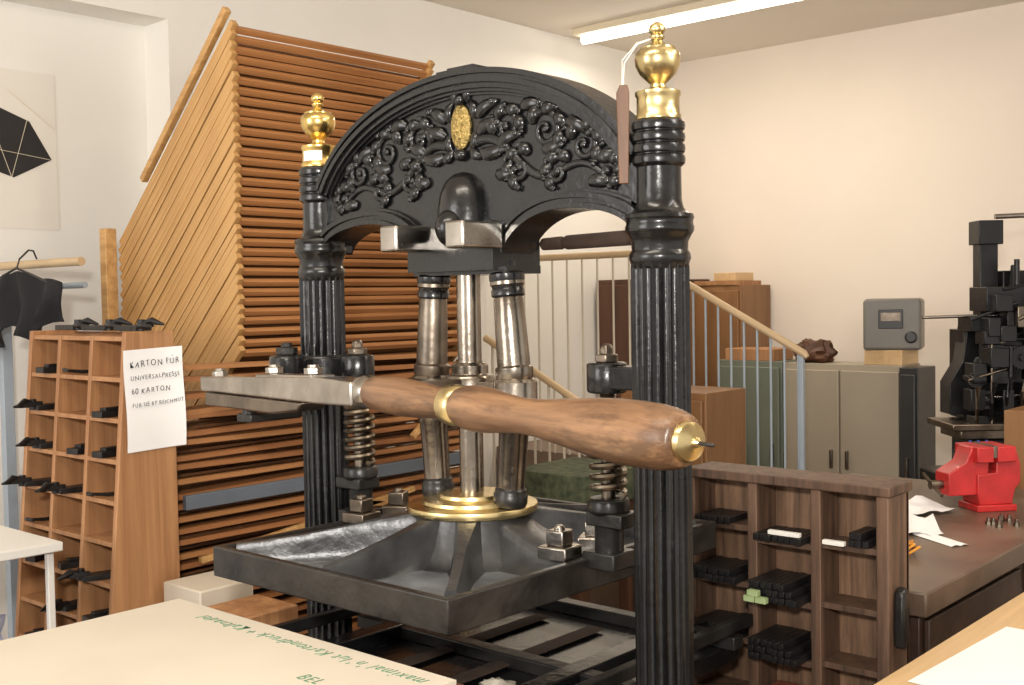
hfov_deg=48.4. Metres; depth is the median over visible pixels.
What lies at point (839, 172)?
wall
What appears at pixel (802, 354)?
stair railing
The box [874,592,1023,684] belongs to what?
table
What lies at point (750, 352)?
wooden crate
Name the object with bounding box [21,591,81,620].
shelf
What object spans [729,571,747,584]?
bar
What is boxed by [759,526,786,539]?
bar
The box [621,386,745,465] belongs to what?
base cabinet
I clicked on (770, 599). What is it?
bar
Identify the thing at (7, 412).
clothes rack
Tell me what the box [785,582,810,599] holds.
bar
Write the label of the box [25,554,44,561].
bar
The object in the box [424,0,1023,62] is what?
ceiling
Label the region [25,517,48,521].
tool
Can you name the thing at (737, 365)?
cabinet
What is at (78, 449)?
bar
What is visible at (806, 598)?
bar
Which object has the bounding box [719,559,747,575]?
bar
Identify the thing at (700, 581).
shelf
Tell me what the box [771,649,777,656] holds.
bar
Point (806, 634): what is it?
bar
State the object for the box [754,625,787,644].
bar
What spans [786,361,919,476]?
cabinet
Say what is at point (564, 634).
metal frame
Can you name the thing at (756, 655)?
bar
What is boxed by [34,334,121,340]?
shelf
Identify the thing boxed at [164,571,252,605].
cardboard box
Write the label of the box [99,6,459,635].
drying rack
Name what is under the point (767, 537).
bar
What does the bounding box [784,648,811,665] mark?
bar
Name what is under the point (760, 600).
block
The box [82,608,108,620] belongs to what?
bar
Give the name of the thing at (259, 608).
wooden block
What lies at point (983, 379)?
machine
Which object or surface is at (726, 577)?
bar
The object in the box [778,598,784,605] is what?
bar
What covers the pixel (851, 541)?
bar
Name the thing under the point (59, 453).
shelf
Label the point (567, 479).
covered table
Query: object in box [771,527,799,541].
bar
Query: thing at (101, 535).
shelf
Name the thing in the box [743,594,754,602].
block
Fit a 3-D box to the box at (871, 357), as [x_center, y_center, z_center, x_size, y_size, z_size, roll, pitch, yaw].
[1.802,0.067,5.416,0.185,0.070,0.190,1,3,42]
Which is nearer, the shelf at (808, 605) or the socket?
the socket
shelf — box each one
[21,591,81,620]
[23,558,109,588]
[24,520,112,547]
[26,485,113,505]
[28,446,115,464]
[30,409,117,423]
[32,372,119,382]
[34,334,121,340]
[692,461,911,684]
[697,578,747,587]
[698,673,748,684]
[715,518,747,531]
[743,635,748,643]
[758,540,810,550]
[799,602,810,609]
[799,659,811,667]
[821,536,875,555]
[822,594,876,616]
[822,651,876,677]
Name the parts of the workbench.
paper strip, drawer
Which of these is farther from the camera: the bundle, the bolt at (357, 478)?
the bundle
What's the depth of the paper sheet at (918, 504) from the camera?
3.12 m
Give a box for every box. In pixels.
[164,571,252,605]
[714,272,752,280]
[864,350,917,365]
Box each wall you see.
[0,0,673,639]
[674,2,1023,464]
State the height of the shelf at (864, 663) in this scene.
0.012 m
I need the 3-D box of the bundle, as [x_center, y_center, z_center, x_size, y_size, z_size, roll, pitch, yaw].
[0.895,0.465,2.638,0.084,0.028,0.178,0,2,13]
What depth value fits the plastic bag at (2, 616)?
2.73 m
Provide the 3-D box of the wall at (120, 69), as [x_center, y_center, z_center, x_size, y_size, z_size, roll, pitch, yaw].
[-1.859,-0.053,4.007,0.300,2.957,8.290,1,3,42]
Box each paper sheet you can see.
[908,627,1023,684]
[909,495,953,514]
[909,512,942,534]
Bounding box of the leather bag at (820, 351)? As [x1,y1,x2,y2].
[792,338,837,362]
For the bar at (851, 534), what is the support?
on the bar at (851, 541)
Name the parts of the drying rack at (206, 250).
rack post, rack rail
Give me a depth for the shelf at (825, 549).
2.26 m
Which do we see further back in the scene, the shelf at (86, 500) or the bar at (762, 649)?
the shelf at (86, 500)
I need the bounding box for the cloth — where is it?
[0,249,63,347]
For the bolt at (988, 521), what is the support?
on the workbench
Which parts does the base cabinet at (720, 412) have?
door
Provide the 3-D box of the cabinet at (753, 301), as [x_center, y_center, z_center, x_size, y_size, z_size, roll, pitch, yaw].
[1.248,0.473,6.550,0.340,1.600,0.368,1,3,42]
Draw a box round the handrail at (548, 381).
[483,335,580,597]
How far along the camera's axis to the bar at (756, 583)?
2.35 m
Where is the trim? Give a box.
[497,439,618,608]
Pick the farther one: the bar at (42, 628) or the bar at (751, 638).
the bar at (42, 628)
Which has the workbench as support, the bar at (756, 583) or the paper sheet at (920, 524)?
the paper sheet at (920, 524)
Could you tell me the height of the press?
2.009 m
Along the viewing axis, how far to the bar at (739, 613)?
2.46 m
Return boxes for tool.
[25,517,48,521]
[62,368,88,372]
[86,491,114,496]
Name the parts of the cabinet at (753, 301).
door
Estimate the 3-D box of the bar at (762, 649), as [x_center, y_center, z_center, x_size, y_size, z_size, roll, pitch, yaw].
[0.548,0.625,2.366,0.012,0.013,0.120,1,3,42]
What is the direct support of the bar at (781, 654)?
on the bar at (780, 660)
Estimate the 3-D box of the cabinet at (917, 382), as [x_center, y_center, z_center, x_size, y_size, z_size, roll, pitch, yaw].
[1.871,0.712,5.277,0.090,1.200,0.238,1,3,42]
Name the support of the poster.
attached to the wall at (120, 69)
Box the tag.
[616,38,650,183]
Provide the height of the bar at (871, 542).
0.013 m
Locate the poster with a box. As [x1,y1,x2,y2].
[0,68,58,229]
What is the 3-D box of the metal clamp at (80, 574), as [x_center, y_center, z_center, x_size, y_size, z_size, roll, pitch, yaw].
[-1.087,0.597,2.959,0.181,0.036,0.052,-2,3,-31]
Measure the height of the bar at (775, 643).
0.013 m
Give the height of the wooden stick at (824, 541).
0.009 m
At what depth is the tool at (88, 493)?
2.97 m
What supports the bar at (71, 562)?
on the rack at (132, 533)
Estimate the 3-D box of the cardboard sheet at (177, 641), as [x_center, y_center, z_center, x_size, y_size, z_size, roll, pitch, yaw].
[-0.663,0.512,1.541,0.743,0.022,0.956,1,3,42]
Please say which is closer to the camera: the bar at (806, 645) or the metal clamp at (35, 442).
the bar at (806, 645)
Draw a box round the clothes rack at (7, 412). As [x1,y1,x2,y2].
[0,257,87,638]
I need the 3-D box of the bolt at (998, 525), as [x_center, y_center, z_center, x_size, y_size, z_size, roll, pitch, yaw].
[1.229,0.458,2.877,0.017,0.018,0.017,-2,2,-26]
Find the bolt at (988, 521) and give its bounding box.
[985,517,991,524]
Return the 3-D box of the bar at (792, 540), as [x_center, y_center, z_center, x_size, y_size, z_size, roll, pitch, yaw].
[0.599,0.399,2.336,0.012,0.013,0.100,1,3,42]
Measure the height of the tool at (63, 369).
0.019 m
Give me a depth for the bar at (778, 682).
2.42 m
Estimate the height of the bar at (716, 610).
0.013 m
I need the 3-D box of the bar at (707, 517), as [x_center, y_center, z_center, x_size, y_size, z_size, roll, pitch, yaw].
[0.451,0.375,2.471,0.012,0.013,0.100,1,3,42]
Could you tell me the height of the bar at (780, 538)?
0.013 m
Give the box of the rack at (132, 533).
[15,330,179,636]
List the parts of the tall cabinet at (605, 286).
door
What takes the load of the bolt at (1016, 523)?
on the workbench
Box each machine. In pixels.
[863,298,924,349]
[920,213,1023,479]
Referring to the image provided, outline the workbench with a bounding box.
[632,473,1023,662]
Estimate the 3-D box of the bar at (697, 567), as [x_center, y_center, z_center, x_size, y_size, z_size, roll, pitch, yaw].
[0.432,0.481,2.473,0.012,0.013,0.110,1,3,42]
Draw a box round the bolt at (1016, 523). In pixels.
[1013,519,1019,526]
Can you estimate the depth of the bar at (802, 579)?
2.32 m
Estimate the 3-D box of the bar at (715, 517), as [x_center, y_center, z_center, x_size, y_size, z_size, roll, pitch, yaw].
[0.461,0.375,2.462,0.012,0.013,0.100,1,3,42]
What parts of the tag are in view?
blade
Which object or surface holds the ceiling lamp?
attached to the ceiling
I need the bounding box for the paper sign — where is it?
[123,346,185,452]
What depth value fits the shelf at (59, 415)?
3.13 m
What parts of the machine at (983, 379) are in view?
machine rod, machine lever, machine rod, machine rod, machine lever, machine rod, machine rod, machine lever, machine rod, machine rod, machine rod, machine rod, machine lever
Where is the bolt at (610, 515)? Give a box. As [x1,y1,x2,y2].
[583,495,633,572]
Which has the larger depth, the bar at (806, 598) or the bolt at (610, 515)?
the bar at (806, 598)
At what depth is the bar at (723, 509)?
2.47 m
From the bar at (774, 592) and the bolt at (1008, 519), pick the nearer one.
the bar at (774, 592)
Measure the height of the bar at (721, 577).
0.013 m
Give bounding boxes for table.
[0,525,62,629]
[525,457,633,611]
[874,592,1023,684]
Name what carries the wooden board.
on the cabinet at (753, 301)
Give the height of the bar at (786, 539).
0.013 m
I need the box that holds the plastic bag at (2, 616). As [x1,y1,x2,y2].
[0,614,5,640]
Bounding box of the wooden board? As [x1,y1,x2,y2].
[694,280,760,285]
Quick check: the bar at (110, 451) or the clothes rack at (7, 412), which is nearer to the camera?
the bar at (110, 451)
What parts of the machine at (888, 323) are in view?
plate, knob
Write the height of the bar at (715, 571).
0.013 m
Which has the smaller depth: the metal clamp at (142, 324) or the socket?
the socket
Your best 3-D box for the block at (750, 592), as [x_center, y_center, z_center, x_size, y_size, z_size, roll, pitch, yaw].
[0.491,0.508,2.316,0.024,0.012,0.014,1,3,42]
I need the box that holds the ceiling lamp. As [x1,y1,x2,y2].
[572,0,799,43]
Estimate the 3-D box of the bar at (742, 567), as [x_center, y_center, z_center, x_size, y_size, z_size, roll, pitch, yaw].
[0.486,0.482,2.430,0.012,0.013,0.110,1,3,42]
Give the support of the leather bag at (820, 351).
on the cabinet at (852, 408)
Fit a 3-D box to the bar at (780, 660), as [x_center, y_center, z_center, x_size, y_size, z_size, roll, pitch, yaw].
[0.580,0.639,2.340,0.012,0.013,0.120,1,3,42]
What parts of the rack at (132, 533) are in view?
panel, panel, panel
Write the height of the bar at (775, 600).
0.013 m
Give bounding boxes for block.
[206,594,297,624]
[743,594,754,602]
[747,588,759,596]
[755,596,767,604]
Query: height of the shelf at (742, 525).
0.012 m
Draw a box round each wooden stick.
[768,529,800,537]
[822,539,845,546]
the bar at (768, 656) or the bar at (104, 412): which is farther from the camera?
the bar at (104, 412)
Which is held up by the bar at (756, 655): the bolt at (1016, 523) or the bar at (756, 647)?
the bar at (756, 647)
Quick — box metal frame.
[322,607,737,684]
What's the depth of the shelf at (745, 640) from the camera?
2.40 m
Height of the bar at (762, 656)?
0.013 m
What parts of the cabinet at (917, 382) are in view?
handle, door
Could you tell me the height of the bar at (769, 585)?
0.013 m
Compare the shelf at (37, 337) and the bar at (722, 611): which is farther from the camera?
the shelf at (37, 337)
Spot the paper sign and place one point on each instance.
(153, 377)
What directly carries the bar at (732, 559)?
on the bar at (709, 575)
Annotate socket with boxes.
[351,375,374,408]
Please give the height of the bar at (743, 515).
0.013 m
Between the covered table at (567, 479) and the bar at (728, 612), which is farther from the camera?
the covered table at (567, 479)
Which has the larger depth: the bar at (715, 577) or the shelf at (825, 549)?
the bar at (715, 577)
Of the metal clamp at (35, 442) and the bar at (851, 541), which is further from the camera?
the metal clamp at (35, 442)
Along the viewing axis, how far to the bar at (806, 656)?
2.30 m
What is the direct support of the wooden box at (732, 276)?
on the wooden board
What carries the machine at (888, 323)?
on the box at (871, 357)
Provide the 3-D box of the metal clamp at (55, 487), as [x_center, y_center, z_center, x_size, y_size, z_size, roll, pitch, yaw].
[-1.193,0.384,3.061,0.052,0.036,0.181,1,3,44]
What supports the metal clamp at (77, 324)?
on the rack at (132, 533)
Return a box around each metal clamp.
[1,475,50,486]
[13,398,54,409]
[15,437,52,448]
[35,482,82,493]
[40,599,77,611]
[55,317,98,329]
[58,568,110,581]
[81,317,132,330]
[114,317,164,330]
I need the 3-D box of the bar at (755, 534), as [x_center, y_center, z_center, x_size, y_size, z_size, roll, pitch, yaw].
[0.535,0.398,2.387,0.012,0.013,0.100,1,3,42]
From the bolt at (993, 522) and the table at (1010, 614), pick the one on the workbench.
the bolt at (993, 522)
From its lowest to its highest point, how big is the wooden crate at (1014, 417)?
1.150 m
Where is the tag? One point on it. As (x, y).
(622, 94)
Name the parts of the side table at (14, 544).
leg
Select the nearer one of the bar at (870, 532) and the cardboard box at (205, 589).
the bar at (870, 532)
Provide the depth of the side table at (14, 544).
2.67 m
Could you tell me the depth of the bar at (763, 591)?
2.32 m
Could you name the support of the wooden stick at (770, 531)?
on the bar at (767, 537)
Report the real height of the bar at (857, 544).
0.013 m
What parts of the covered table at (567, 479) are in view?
table leg, table leg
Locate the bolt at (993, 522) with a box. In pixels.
[991,517,996,524]
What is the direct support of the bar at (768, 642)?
on the bar at (768, 650)
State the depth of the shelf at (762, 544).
2.34 m
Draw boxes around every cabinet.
[599,279,709,397]
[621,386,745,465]
[690,285,770,386]
[717,359,796,467]
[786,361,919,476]
[899,365,935,478]
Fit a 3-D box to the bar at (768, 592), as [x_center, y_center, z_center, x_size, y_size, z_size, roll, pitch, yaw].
[0.559,0.505,2.352,0.012,0.013,0.120,1,3,42]
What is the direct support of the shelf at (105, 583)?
attached to the rack at (132, 533)
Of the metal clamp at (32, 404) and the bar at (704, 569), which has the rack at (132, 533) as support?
the metal clamp at (32, 404)
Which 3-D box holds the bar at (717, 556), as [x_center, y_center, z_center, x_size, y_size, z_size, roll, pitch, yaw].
[0.425,0.480,2.486,0.012,0.013,0.110,1,3,42]
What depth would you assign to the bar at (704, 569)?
2.44 m
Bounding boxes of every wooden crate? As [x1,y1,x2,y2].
[725,347,792,360]
[1004,406,1023,488]
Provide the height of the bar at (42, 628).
0.024 m
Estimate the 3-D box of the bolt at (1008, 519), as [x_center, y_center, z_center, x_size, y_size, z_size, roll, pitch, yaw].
[1.286,0.454,2.948,0.017,0.018,0.017,-2,2,-26]
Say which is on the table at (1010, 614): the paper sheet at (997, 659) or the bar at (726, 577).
the paper sheet at (997, 659)
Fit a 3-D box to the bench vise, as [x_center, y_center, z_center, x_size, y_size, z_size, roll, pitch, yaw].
[1.256,0.368,3.118,0.240,0.178,0.116,-1,2,-8]
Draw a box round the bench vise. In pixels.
[922,441,1019,512]
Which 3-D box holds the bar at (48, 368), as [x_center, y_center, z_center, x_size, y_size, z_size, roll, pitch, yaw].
[-1.278,0.071,3.195,0.040,0.024,0.100,1,3,39]
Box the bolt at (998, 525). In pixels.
[995,520,1002,527]
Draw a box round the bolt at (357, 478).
[336,464,381,520]
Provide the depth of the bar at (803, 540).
2.29 m
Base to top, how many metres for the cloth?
0.339 m
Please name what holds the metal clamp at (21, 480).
on the rack at (132, 533)
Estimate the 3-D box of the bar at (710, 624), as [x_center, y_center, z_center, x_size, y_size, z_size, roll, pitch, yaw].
[0.456,0.601,2.461,0.012,0.013,0.110,1,3,42]
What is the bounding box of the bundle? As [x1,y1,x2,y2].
[909,539,920,554]
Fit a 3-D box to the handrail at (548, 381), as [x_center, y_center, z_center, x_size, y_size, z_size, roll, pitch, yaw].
[0.099,0.663,4.895,0.564,1.389,0.032,1,3,42]
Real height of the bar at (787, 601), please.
0.013 m
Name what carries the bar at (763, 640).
on the bar at (762, 649)
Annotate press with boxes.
[201,21,752,684]
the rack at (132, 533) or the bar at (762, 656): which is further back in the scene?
the rack at (132, 533)
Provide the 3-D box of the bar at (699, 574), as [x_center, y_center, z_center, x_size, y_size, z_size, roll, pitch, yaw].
[0.436,0.495,2.478,0.012,0.013,0.110,1,3,42]
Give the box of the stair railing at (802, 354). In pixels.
[523,250,808,469]
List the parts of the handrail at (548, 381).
handrail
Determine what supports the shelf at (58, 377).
attached to the rack at (132, 533)
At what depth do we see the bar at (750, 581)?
2.36 m
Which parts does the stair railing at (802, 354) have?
handrail, newel post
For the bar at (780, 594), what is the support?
on the bar at (781, 601)
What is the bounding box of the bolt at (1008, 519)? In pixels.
[1006,514,1012,521]
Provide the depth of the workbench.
2.57 m
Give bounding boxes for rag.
[479,677,515,684]
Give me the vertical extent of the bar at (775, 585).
0.013 m
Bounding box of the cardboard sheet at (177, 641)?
[0,599,462,684]
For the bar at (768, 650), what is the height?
0.013 m
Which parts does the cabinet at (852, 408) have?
door, handle, handle, door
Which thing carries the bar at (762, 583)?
on the bar at (763, 591)
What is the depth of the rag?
2.05 m
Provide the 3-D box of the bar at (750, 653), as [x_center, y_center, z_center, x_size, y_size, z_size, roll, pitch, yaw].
[0.529,0.638,2.386,0.012,0.013,0.120,1,3,42]
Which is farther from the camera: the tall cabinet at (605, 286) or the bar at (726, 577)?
the tall cabinet at (605, 286)
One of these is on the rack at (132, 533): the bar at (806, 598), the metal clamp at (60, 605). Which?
the metal clamp at (60, 605)
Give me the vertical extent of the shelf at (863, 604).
0.012 m
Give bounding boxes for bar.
[24,627,43,634]
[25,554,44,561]
[36,363,56,372]
[58,556,79,569]
[66,443,84,454]
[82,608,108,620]
[91,406,118,417]
[92,445,116,457]
[693,555,721,570]
[695,508,722,518]
[695,556,726,571]
[697,572,702,577]
[699,609,721,617]
[701,508,726,519]
[701,557,731,572]
[705,509,733,520]
[705,610,727,618]
[707,573,712,580]
[708,558,738,573]
[708,611,732,622]
[708,612,738,627]
[711,510,738,522]
[712,559,742,574]
[713,574,718,580]
[714,613,742,624]
[718,510,743,522]
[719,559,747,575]
[719,575,724,581]
[724,511,747,523]
[724,562,747,576]
[725,570,747,582]
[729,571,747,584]
[737,627,748,637]
[748,569,781,585]
[748,624,781,643]
[748,644,753,650]
[748,651,754,657]
[753,525,780,539]
[753,570,786,587]
[753,651,759,659]
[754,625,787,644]
[754,645,759,651]
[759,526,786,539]
[759,646,766,653]
[760,570,792,588]
[760,626,793,646]
[760,653,766,659]
[761,588,765,594]
[764,527,791,541]
[766,572,798,589]
[766,589,772,596]
[766,628,798,647]
[766,648,772,654]
[766,654,770,661]
[767,596,772,602]
[770,680,783,684]
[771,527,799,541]
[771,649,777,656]
[771,656,777,663]
[772,590,778,597]
[772,629,804,648]
[773,572,805,589]
[773,597,778,603]
[777,638,809,657]
[778,528,804,542]
[778,574,810,591]
[778,581,810,598]
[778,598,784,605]
[778,630,810,650]
[778,657,784,664]
[783,529,810,543]
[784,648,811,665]
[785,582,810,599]
[785,591,810,606]
[785,639,810,658]
[790,531,810,544]
[790,592,810,607]
[791,649,811,666]
[795,534,810,545]
[848,539,855,546]
[849,526,871,539]
[854,535,875,547]
[855,527,875,540]
[862,536,875,548]

